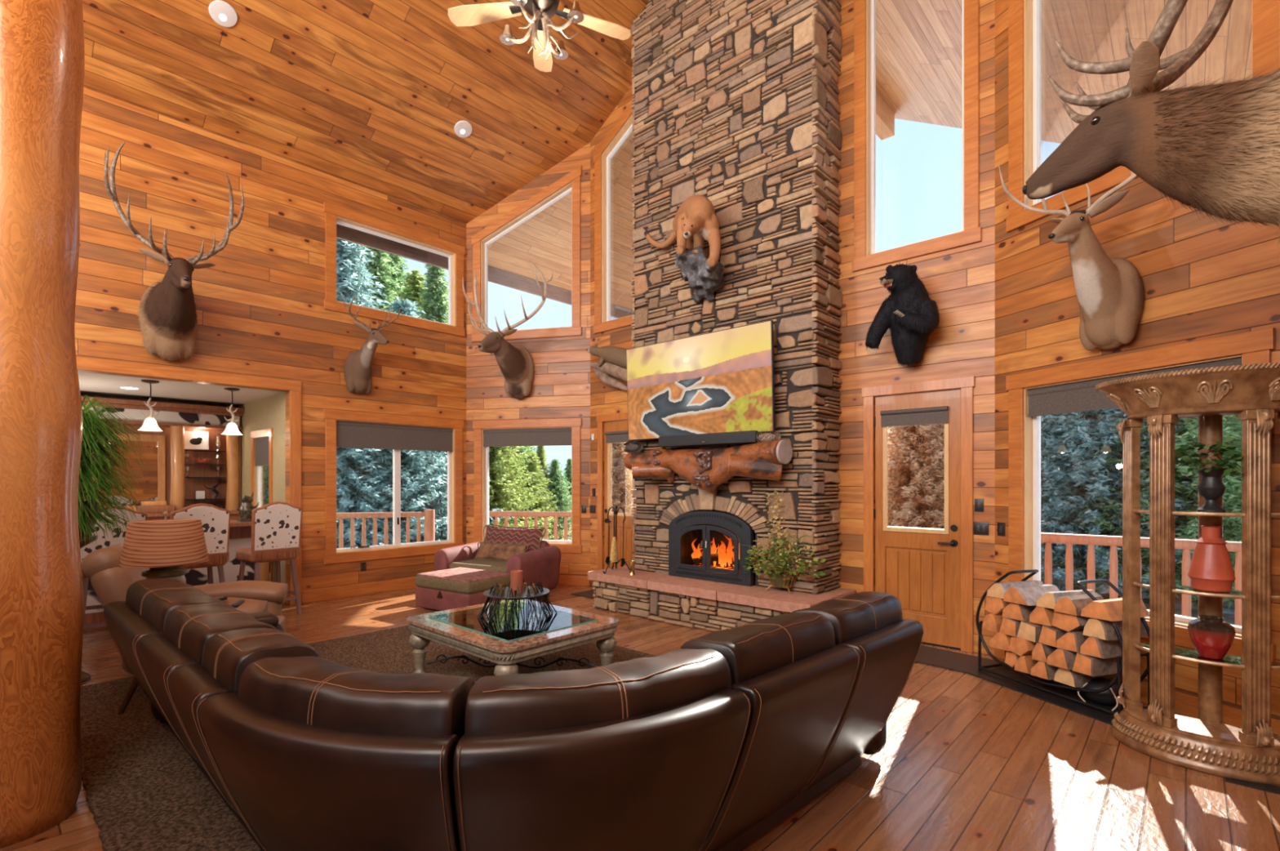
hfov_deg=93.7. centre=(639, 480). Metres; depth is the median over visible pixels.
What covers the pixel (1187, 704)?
baseboard
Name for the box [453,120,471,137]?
recessed light
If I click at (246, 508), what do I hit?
vase
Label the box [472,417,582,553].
window
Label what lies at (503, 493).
conifer tree
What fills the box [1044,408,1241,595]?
conifer tree
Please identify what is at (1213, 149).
head
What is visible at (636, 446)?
pine cone
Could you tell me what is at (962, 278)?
wall
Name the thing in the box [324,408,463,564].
window
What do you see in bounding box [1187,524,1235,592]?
clay vase
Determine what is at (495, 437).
roller blind
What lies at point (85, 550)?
bar stool
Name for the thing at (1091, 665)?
log
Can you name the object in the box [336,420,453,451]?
roller blind
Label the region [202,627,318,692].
cushion
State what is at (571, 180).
window
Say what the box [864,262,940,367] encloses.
bear
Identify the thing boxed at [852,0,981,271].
window
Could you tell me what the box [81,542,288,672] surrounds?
recliner
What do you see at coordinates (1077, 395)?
roller blind
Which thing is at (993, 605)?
log
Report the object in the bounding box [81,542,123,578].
cushion
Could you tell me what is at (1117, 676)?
rack
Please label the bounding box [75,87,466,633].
wall
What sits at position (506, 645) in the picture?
coffee table
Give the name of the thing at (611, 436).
roller blind
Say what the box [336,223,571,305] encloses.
roof overhang
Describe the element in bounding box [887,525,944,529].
countertop
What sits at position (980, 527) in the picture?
light switch
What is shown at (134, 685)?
chair leg
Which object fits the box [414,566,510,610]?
ottoman
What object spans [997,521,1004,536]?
light switch
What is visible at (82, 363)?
trim
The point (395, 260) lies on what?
conifer tree
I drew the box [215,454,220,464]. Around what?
goblet
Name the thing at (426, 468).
conifer tree
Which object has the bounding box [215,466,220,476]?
goblet
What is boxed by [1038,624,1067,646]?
log
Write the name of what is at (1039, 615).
log
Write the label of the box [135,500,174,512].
box
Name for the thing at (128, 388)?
recessed light
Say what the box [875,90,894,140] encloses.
ridge beam
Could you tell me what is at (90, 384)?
ceiling
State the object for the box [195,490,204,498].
clock
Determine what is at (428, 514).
deck railing
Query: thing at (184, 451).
glass shelf
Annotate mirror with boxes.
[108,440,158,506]
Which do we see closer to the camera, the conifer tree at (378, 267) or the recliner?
the recliner
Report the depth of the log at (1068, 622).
4.27 m
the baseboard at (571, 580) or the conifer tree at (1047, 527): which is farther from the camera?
the conifer tree at (1047, 527)
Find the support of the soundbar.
on the mantel
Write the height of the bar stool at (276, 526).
1.359 m
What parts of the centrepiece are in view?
candle plate, ring plate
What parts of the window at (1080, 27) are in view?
frame, pane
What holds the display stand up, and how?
on the floor
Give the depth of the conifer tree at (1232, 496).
12.64 m
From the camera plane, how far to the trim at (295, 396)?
7.71 m
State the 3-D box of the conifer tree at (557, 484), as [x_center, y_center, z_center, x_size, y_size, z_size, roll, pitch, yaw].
[-3.554,0.947,24.843,2.864,3.699,2.897,0,0,37]
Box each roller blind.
[255,436,268,466]
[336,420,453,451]
[484,427,571,446]
[604,430,635,443]
[880,405,948,426]
[1027,357,1241,417]
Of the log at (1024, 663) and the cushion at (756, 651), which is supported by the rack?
the log at (1024, 663)
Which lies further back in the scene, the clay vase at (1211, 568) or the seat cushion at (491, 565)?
the seat cushion at (491, 565)
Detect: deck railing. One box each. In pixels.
[336,509,435,548]
[488,511,633,539]
[1040,532,1241,626]
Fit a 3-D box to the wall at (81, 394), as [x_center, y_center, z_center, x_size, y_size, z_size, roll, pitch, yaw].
[-7.811,0.220,7.760,0.100,2.950,4.565,0,0,42]
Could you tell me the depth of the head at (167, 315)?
6.40 m
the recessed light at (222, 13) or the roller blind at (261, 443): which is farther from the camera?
the roller blind at (261, 443)
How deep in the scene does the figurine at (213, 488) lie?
8.97 m
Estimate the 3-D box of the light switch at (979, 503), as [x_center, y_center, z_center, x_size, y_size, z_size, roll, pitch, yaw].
[3.125,0.229,5.530,0.075,0.120,0.013,0,0,42]
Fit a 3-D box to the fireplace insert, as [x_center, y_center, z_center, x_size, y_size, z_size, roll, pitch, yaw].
[0.903,0.745,6.995,1.144,0.790,0.558,0,0,42]
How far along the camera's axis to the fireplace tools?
7.46 m
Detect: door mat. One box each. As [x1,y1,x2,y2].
[570,589,598,598]
[914,644,995,673]
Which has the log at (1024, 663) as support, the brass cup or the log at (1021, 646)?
the log at (1021, 646)
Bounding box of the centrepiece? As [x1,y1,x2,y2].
[476,578,556,624]
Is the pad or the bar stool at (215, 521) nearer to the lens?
the pad
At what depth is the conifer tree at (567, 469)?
29.64 m
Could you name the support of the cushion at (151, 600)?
on the sectional sofa
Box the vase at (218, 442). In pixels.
[214,433,221,450]
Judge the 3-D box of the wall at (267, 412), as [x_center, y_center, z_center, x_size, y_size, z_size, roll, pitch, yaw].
[-5.418,0.170,8.600,2.310,2.850,0.100,0,0,42]
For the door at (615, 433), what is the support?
in the wall at (962, 278)
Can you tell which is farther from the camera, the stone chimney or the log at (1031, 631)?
the stone chimney
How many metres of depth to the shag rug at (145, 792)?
3.39 m
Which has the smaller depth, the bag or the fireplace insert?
the bag
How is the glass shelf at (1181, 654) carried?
attached to the display stand
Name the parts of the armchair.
arm, arm, backrest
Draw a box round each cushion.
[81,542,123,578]
[125,577,225,632]
[164,601,276,664]
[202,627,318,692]
[237,655,475,738]
[414,574,510,594]
[448,558,506,572]
[464,648,732,734]
[680,612,835,684]
[791,591,902,644]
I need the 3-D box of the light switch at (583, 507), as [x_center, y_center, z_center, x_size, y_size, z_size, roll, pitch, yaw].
[-0.850,0.436,9.083,0.075,0.120,0.013,0,0,14]
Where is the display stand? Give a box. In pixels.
[1095,362,1279,785]
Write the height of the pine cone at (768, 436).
0.168 m
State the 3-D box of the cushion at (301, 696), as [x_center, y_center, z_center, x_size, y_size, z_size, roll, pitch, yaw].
[-0.940,0.727,1.984,0.897,0.222,0.353,0,0,21]
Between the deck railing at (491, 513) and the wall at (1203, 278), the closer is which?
the wall at (1203, 278)
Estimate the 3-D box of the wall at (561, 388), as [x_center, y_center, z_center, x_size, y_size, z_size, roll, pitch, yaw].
[-1.739,-1.781,9.391,2.076,6.752,0.160,0,0,14]
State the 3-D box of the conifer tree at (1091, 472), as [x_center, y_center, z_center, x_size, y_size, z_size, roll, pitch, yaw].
[10.632,-0.643,14.373,5.399,6.972,5.460,0,0,-23]
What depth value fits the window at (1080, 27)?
5.09 m
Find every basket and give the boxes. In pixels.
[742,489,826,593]
[764,566,799,593]
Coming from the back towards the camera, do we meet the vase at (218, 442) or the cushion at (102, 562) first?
the vase at (218, 442)
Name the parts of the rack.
leg, cradle rail, frame, leg, leg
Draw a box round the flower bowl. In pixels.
[192,457,210,463]
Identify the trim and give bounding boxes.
[75,356,301,391]
[289,390,301,604]
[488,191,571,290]
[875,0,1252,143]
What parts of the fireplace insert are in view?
door, door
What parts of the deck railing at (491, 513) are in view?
rail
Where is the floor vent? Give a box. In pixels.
[1224,776,1279,794]
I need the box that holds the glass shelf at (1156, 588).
[1140,581,1279,595]
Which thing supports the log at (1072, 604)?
on the log at (1068, 622)
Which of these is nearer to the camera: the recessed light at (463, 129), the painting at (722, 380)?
the painting at (722, 380)
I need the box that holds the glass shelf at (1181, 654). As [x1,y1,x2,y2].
[1140,643,1279,666]
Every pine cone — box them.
[622,440,643,453]
[756,429,780,442]
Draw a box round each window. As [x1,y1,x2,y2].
[250,427,273,581]
[324,201,465,337]
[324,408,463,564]
[471,164,582,342]
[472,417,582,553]
[593,101,635,333]
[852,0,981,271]
[1005,0,1279,232]
[1005,327,1275,662]
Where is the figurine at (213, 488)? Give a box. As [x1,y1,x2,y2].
[204,482,220,498]
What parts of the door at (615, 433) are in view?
pane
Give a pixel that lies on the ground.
(1228, 614)
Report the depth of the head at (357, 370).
8.10 m
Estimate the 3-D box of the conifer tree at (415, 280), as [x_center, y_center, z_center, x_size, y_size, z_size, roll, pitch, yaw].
[-11.958,-4.132,31.976,8.316,14.063,7.654,0,0,-2]
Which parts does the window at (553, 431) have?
frame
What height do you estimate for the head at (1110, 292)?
1.528 m
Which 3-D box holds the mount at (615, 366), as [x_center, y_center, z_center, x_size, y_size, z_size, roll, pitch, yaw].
[-0.376,-1.609,8.466,0.890,0.713,0.295,0,0,42]
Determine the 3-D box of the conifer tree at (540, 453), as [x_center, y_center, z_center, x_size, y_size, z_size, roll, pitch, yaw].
[-4.159,0.588,24.631,1.899,4.394,1.942,0,0,40]
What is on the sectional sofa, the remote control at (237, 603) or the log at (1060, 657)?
the remote control at (237, 603)
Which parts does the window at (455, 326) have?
frame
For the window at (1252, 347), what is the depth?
4.89 m
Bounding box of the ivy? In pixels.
[1174,437,1260,512]
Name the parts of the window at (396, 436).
frame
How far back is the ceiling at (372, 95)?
7.29 m
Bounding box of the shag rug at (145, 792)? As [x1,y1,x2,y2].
[80,624,657,850]
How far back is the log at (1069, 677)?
4.28 m
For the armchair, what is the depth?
8.09 m
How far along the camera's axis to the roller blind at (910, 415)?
5.91 m
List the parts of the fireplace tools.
broom handle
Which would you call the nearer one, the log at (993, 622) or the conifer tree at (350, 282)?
the log at (993, 622)
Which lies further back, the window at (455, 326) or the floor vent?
the window at (455, 326)
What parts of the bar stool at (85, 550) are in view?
leg, cowhide panel, frame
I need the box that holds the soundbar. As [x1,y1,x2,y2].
[658,430,759,447]
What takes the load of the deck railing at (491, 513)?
on the deck
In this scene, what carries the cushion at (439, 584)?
on the ottoman
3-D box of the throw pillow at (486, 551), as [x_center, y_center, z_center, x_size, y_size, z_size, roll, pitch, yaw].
[-1.942,1.001,8.344,0.913,0.255,0.171,0,0,31]
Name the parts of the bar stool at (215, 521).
frame, cowhide panel, seat, leg, leg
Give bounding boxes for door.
[596,412,635,569]
[862,375,974,652]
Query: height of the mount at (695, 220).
1.143 m
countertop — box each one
[84,520,270,624]
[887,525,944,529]
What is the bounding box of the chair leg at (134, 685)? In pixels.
[116,676,138,714]
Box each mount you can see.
[586,343,627,391]
[644,194,724,302]
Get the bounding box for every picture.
[184,431,208,449]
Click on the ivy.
(1211, 487)
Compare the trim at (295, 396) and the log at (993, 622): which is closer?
the log at (993, 622)
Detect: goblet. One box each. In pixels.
[184,453,189,463]
[184,466,189,476]
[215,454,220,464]
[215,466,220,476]
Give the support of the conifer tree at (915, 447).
on the ground
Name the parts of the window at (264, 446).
frame, pane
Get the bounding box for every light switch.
[581,505,586,512]
[589,504,595,512]
[591,488,595,496]
[973,521,988,534]
[974,497,983,511]
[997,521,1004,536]
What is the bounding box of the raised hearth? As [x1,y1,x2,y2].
[587,564,855,631]
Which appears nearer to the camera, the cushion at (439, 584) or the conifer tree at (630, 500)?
the cushion at (439, 584)
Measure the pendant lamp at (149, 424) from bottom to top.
0.575 m
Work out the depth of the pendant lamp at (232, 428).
7.50 m
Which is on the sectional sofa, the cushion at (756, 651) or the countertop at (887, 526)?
the cushion at (756, 651)
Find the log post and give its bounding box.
[0,0,84,848]
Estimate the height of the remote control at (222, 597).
0.024 m
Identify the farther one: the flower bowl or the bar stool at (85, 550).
the flower bowl
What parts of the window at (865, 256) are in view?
frame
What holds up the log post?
on the floor
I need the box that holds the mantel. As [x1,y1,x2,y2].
[623,439,792,490]
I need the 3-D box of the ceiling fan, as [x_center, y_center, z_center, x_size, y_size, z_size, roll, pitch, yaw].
[-0.726,-4.824,4.507,1.392,3.160,1.428,0,0,42]
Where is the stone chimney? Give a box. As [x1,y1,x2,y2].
[631,0,842,594]
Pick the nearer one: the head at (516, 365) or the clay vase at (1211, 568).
the clay vase at (1211, 568)
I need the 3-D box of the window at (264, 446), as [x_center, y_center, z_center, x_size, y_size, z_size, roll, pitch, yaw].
[-5.292,0.435,8.448,0.920,2.280,0.096,0,0,42]
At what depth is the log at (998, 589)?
4.82 m
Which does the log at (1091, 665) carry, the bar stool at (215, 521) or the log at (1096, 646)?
the log at (1096, 646)
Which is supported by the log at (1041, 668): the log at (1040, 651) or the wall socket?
the log at (1040, 651)
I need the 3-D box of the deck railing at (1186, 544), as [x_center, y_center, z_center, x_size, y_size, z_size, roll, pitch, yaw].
[5.836,1.075,5.116,4.437,1.100,0.253,0,0,39]
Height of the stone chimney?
8.206 m
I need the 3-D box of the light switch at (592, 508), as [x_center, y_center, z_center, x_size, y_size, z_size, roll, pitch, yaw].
[-0.715,0.433,9.024,0.120,0.120,0.013,0,0,42]
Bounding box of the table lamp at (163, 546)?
[119,511,208,583]
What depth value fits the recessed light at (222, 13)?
6.11 m
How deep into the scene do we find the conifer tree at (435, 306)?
20.64 m
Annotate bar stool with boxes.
[80,505,147,628]
[170,502,231,583]
[235,501,302,613]
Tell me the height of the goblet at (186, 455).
0.150 m
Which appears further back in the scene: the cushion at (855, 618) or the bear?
the bear
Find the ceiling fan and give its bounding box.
[448,0,631,72]
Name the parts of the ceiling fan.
fan blade, lamp shade, lamp shade, antler arm, antler arm, motor, fan blade, antler arm, lamp shade, antler arm, lamp shade, fan blade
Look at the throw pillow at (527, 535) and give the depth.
8.41 m
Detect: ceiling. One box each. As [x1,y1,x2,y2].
[77,371,283,406]
[81,0,648,223]
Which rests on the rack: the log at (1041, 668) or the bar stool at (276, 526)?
the log at (1041, 668)
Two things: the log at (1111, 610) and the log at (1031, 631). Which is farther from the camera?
the log at (1031, 631)
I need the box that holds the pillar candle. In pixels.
[510,569,523,592]
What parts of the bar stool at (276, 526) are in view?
leg, leg, seat, frame, cowhide panel, leg, leg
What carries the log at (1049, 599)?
on the log at (1039, 615)
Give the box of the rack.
[975,568,1149,715]
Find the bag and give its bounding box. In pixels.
[1077,676,1123,711]
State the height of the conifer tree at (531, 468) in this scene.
3.913 m
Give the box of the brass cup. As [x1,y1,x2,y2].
[628,560,635,574]
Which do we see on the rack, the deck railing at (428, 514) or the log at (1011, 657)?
the log at (1011, 657)
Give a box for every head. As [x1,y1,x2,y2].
[103,142,244,361]
[343,292,401,394]
[462,260,552,399]
[998,164,1144,351]
[1022,0,1279,257]
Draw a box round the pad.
[953,661,1124,724]
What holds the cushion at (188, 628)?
on the sectional sofa
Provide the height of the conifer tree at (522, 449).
7.077 m
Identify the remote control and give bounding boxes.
[215,595,227,600]
[230,599,244,607]
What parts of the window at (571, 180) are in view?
frame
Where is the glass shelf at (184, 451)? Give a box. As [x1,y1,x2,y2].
[184,450,224,452]
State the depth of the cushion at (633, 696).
1.86 m
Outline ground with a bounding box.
[567,497,1235,624]
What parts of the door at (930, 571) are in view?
handle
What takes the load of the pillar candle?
on the centrepiece
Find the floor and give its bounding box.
[0,584,1279,850]
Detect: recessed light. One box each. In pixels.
[120,386,137,389]
[208,0,237,26]
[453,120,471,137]
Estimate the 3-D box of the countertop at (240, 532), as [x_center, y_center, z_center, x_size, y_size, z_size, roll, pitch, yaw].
[-6.051,1.060,6.655,0.590,1.070,3.500,0,0,42]
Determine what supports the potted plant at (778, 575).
on the raised hearth
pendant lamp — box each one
[137,379,162,431]
[221,387,243,435]
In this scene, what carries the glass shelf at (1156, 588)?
attached to the display stand
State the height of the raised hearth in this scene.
0.450 m
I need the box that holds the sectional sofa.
[102,577,924,850]
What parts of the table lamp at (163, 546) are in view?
lamp shade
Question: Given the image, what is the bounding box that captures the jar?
[1187,614,1235,658]
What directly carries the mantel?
attached to the stone chimney
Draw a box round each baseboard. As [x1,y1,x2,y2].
[301,577,417,603]
[557,574,589,585]
[994,647,1279,733]
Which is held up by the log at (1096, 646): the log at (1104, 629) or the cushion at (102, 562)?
the log at (1104, 629)
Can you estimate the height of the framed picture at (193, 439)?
0.261 m
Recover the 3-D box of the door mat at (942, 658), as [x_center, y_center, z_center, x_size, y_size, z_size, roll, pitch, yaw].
[2.609,1.589,5.468,0.550,0.011,1.000,0,0,-42]
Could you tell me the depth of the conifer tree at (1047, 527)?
14.22 m
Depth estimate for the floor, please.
3.15 m
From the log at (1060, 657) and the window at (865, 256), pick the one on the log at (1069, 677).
the log at (1060, 657)
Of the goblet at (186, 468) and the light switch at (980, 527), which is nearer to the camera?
the light switch at (980, 527)
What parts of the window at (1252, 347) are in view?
frame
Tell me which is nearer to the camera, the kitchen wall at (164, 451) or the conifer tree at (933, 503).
the kitchen wall at (164, 451)
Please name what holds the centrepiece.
on the coffee table at (506, 645)
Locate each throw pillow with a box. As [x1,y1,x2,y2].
[474,541,528,561]
[483,524,546,551]
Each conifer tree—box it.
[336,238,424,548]
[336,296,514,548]
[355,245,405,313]
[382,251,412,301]
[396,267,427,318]
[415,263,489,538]
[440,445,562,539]
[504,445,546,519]
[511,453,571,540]
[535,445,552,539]
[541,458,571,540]
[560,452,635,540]
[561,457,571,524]
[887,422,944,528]
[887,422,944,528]
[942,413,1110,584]
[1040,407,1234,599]
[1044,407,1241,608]
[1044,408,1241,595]
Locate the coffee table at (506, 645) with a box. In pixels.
[406,599,618,675]
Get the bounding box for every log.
[982,613,1003,632]
[984,596,1010,614]
[986,579,1043,598]
[989,631,1013,651]
[999,616,1021,636]
[1002,602,1036,621]
[1003,583,1059,605]
[1004,650,1020,666]
[1008,636,1036,656]
[1014,653,1038,673]
[1016,620,1042,642]
[1029,605,1053,626]
[1031,641,1058,662]
[1031,660,1058,679]
[1035,589,1094,608]
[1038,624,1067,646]
[1046,648,1076,669]
[1051,610,1091,631]
[1053,592,1103,615]
[1053,666,1114,687]
[1056,630,1089,652]
[1072,652,1121,675]
[1080,597,1149,621]
[1080,635,1142,658]
[1082,617,1148,640]
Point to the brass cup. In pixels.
(632, 562)
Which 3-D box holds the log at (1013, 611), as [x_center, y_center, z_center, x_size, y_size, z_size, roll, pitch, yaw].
[3.080,1.008,4.714,0.398,0.147,0.206,0,0,-19]
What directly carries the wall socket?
attached to the wall at (261, 313)
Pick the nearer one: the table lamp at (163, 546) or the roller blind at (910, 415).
the table lamp at (163, 546)
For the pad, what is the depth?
4.52 m
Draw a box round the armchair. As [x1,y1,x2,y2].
[434,539,560,595]
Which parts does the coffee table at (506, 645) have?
leg, leg, glass, rope moulding, leg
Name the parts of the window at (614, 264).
frame, pane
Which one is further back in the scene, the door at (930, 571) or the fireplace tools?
the fireplace tools
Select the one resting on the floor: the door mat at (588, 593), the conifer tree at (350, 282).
the door mat at (588, 593)
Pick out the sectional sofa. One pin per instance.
(710, 742)
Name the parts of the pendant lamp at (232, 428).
antler stem, lamp shade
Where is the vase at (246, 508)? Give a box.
[235,492,258,521]
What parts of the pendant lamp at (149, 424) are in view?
lamp shade, antler stem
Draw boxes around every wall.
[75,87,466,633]
[80,394,235,407]
[80,395,244,519]
[235,391,285,602]
[466,142,590,585]
[590,0,995,655]
[995,0,1279,719]
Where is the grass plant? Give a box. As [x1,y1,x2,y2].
[78,394,149,683]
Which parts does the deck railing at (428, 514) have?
rail, rail post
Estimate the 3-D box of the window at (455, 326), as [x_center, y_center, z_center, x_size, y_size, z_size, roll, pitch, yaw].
[-3.540,-2.985,8.791,0.171,1.420,2.100,0,0,42]
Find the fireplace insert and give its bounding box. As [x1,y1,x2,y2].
[668,510,755,586]
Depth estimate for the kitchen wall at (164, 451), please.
8.58 m
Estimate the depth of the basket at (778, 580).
6.12 m
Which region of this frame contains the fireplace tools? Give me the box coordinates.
[603,506,630,573]
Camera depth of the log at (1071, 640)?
4.23 m
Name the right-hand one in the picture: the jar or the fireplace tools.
the jar
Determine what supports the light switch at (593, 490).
attached to the wall at (962, 278)
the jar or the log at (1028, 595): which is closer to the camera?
the jar
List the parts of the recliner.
backrest, armrest, armrest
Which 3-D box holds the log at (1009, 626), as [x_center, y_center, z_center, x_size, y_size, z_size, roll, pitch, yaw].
[3.048,1.141,4.751,0.382,0.142,0.150,0,0,-17]
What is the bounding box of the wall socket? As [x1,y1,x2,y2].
[360,561,366,571]
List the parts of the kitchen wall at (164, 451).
mirror frame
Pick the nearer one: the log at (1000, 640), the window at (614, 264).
the log at (1000, 640)
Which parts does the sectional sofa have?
panel, panel, panel, armrest, panel, frame, panel, panel, panel, armrest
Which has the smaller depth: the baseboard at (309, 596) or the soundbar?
the soundbar
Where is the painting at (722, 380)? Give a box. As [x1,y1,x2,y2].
[626,320,775,440]
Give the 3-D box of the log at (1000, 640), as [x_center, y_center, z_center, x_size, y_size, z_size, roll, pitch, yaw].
[3.035,1.271,4.811,0.399,0.142,0.201,0,0,-22]

